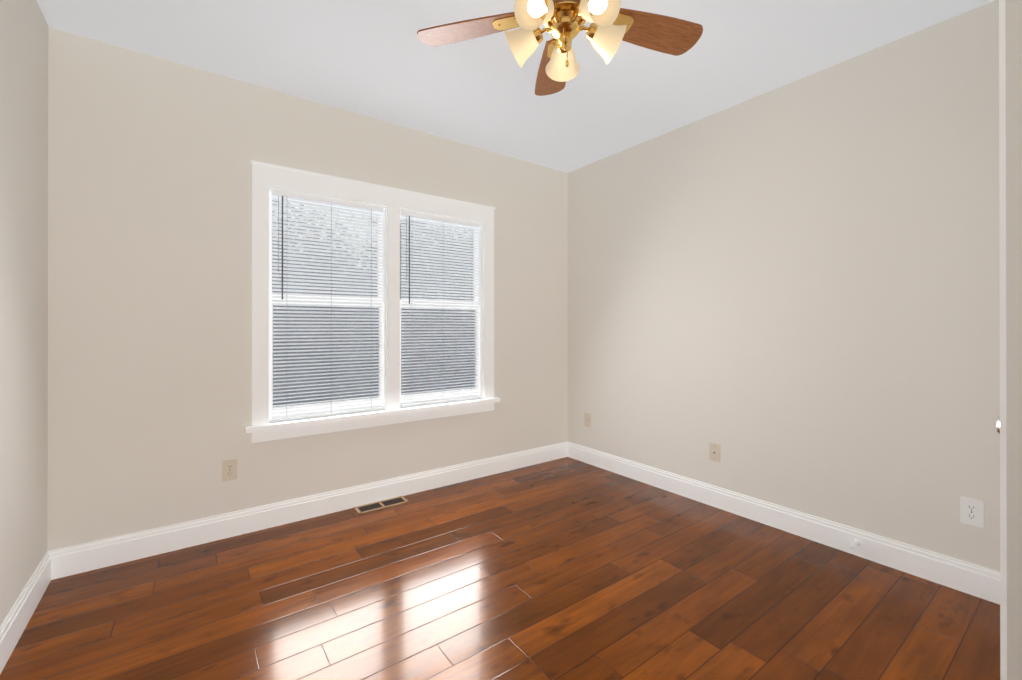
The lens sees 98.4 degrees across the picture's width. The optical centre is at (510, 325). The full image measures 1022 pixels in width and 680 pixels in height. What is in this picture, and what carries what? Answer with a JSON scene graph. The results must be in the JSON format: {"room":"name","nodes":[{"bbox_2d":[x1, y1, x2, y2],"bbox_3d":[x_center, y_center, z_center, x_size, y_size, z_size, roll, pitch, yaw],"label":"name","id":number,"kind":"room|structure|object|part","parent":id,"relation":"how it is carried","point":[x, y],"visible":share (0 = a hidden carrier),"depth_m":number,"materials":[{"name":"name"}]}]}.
{"room":"empty bedroom","nodes":[
{"label":"empty bedroom","id":0,"kind":"room"},
{"bbox_2d":[0,0,47,625],"bbox_3d":[-1.112,-0.110,0.504,0.150,2.570,4.020,0,0,-36],"label":"wall","id":1,"kind":"structure","parent":0,"point":[23,272],"depth_m":1.74,"materials":[{"name":"paint"}]},
{"bbox_2d":[0,549,55,673],"bbox_3d":[-1.045,1.109,0.551,0.015,0.133,3.720,0,0,-36],"label":"baseboard","id":2,"kind":"structure","parent":1,"relation":"attached to","point":[16,621],"depth_m":1.72,"materials":[{"name":"white wood"}]},
{"bbox_2d":[47,27,567,550],"bbox_3d":[-0.863,-0.105,3.086,3.305,2.570,0.150,0,0,-36],"label":"wall","id":3,"kind":"structure","parent":0,"point":[149,289],"depth_m":2.39,"materials":[{"name":"paint"}]},
{"bbox_2d":[222,459,236,481],"bbox_3d":[-1.573,0.807,2.467,0.072,0.116,0.007,0,0,-36],"label":"electrical outlet","id":4,"kind":"object","parent":3,"relation":"attached to","point":[229,470],"visible":1,"depth_m":2.46,"materials":[{"name":"beige plastic"}]},
{"bbox_2d":[56,441,567,578],"bbox_3d":[-0.802,1.114,3.026,3.275,0.133,0.015,0,0,-36],"label":"baseboard","id":5,"kind":"structure","parent":3,"relation":"attached to","point":[80,558],"depth_m":2.58,"materials":[{"name":"white wood"}]},
{"bbox_2d":[245,160,499,442],"bbox_3d":[-0.833,-0.136,3.048,1.734,1.612,0.168,0,0,-36],"label":"window","id":6,"kind":"structure","parent":3,"relation":"in","point":[267,178],"depth_m":2.98,"materials":[{"name":"white"}]},
{"bbox_2d":[273,305,474,406],"bbox_3d":[-0.883,0.203,3.108,1.474,0.715,0.002,0,0,-36],"label":"screen","id":7,"kind":"object","parent":6,"relation":"attached to","point":[365,354],"depth_m":2.98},
{"bbox_3d":[-0.861,-0.140,3.080,1.434,1.265,0.034,0,0,-36],"label":"glass","id":8,"kind":"part","parent":6,"relation":"part of","materials":[{"name":"clear glass"}]},
{"bbox_3d":[-0.858,-0.121,3.075,1.484,1.363,0.070,0,0,-36],"label":"window sashes","id":9,"kind":"part","parent":6,"relation":"part of","materials":[{"name":"white plastic"}]},
{"bbox_2d":[271,190,480,419],"bbox_3d":[-0.832,-0.122,3.039,1.452,1.361,0.025,0,0,-36],"label":"window blinds","id":10,"kind":"object","parent":6,"relation":"attached to","point":[344,205],"visible":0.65,"depth_m":2.92,"materials":[{"name":"white plastic"}]},
{"bbox_2d":[278,196,286,299],"bbox_3d":[-1.361,-0.114,2.639,0.022,1.330,0.055,0,0,24],"label":"blind cord","id":11,"kind":"object","parent":10,"relation":"hanging from","point":[278,196],"depth_m":2.63,"materials":[{"name":"grey plastic"}]},
{"bbox_2d":[330,208,331,412],"bbox_3d":[-1.146,-0.113,2.809,0.002,1.330,0.025,0,0,-36],"label":"blind cord","id":12,"kind":"object","parent":10,"relation":"hanging from","point":[331,286],"depth_m":2.80,"materials":[{"name":"grey fabric"}]},
{"bbox_2d":[371,210,371,407],"bbox_3d":[-0.940,-0.113,2.960,0.002,1.330,0.025,0,0,-36],"label":"blind cord","id":13,"kind":"object","parent":10,"relation":"hanging from","point":[371,210],"depth_m":2.95,"materials":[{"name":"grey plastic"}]},
{"bbox_2d":[406,216,409,303],"bbox_3d":[-0.715,-0.113,3.113,0.021,1.330,0.052,0,0,24],"label":"blind cord","id":14,"kind":"object","parent":10,"relation":"hanging from","point":[406,216],"depth_m":3.10,"materials":[{"name":"grey plastic"}]},
{"bbox_2d":[0,457,999,679],"bbox_3d":[0.281,1.237,1.523,3.605,0.120,4.020,0,0,-36],"label":"floor","id":15,"kind":"structure","parent":0,"point":[567,568],"depth_m":1.87,"materials":[{"name":"brown wood"}]},
{"bbox_2d":[353,496,408,513],"bbox_3d":[-0.852,1.177,2.903,0.330,0.005,0.122,0,0,-36],"label":"floor vent","id":16,"kind":"object","parent":15,"relation":"in","point":[377,505],"visible":1,"depth_m":2.90,"materials":[{"name":"beige metal"}]},
{"bbox_2d":[36,0,993,172],"bbox_3d":[0.281,-1.453,1.528,3.605,0.120,4.020,0,0,-36],"label":"ceiling","id":17,"kind":"structure","parent":0,"point":[378,59],"depth_m":2.29,"materials":[{"name":"paint"}]},
{"bbox_2d":[417,0,702,95],"bbox_3d":[0.221,-1.171,1.551,1.115,0.443,1.073,0,0,-36],"label":"ceiling fan","id":18,"kind":"object","parent":17,"relation":"hanging from","point":[611,27],"visible":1,"depth_m":1.64,"materials":[{"name":"brown wood"}]},
{"bbox_2d":[568,0,999,571],"bbox_3d":[1.675,-0.106,2.547,0.150,2.570,4.020,0,0,-36],"label":"wall","id":19,"kind":"structure","parent":0,"point":[787,295],"depth_m":2.40,"materials":[{"name":"paint"}]},
{"bbox_2d":[584,413,590,426],"bbox_3d":[0.659,0.812,3.797,0.008,0.116,0.072,0,0,-36],"label":"electrical outlet","id":20,"kind":"object","parent":19,"relation":"attached to","point":[587,419],"visible":1,"depth_m":3.80,"materials":[{"name":"beige plastic"}]},
{"bbox_2d":[709,443,719,461],"bbox_3d":[1.330,0.828,2.882,0.008,0.116,0.072,0,0,-36],"label":"electrical outlet","id":21,"kind":"object","parent":19,"relation":"attached to","point":[714,451],"visible":1,"depth_m":2.88,"materials":[{"name":"beige plastic"}]},
{"bbox_2d":[568,442,999,604],"bbox_3d":[1.337,1.113,2.866,0.015,0.133,2.741,0,0,-36],"label":"baseboard","id":22,"kind":"structure","parent":19,"relation":"attached to","point":[966,577],"depth_m":2.39,"materials":[{"name":"white wood"}]},
{"bbox_2d":[850,539,860,548],"bbox_3d":[1.740,1.109,2.233,0.082,0.032,0.032,0,0,-36],"label":"door stop","id":23,"kind":"object","parent":22,"relation":"attached to","point":[857,542],"visible":1,"depth_m":2.24,"materials":[{"name":"white"}]},
{"bbox_2d":[960,496,983,527],"bbox_3d":[2.023,0.818,1.937,0.007,0.116,0.072,0,0,-36],"label":"electrical outlet","id":24,"kind":"object","parent":19,"relation":"attached to","point":[971,511],"visible":1,"depth_m":1.93,"materials":[{"name":"white plastic"}]},
{"bbox_2d":[1005,0,1021,679],"bbox_3d":[1.708,-0.108,1.381,1.175,2.570,0.100,0,0,-36],"label":"wall","id":25,"kind":"structure","parent":0,"point":[1014,295],"depth_m":1.05,"materials":[{"name":"paint"}]},
{"bbox_2d":[999,0,1006,679],"bbox_3d":[1.611,0.119,1.382,0.880,2.115,0.018,0,0,-36],"label":"door frame","id":26,"kind":"structure","parent":25,"relation":"attached to","point":[1002,286],"depth_m":1.12,"materials":[{"name":"white wood"}]},
{"bbox_3d":[1.648,0.153,1.356,0.752,2.024,0.043,0,0,-36],"label":"closet door","id":27,"kind":"structure","parent":25,"relation":"in","visible":0},
{"bbox_2d":[996,417,999,433],"bbox_3d":[1.372,0.277,1.208,0.064,0.064,0.057,0,0,-36],"label":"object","id":28,"kind":"structure","parent":27,"relation":"attached to","point":[998,424],"depth_m":1.22,"materials":[{"name":"silver metal"}]},
{"label":"outside","id":29,"kind":"structure","parent":0,"visible":0},
{"bbox_2d":[272,201,473,406],"bbox_3d":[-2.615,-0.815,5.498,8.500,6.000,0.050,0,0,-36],"label":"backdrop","id":30,"kind":"structure","parent":29,"point":[315,393],"depth_m":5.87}
]}

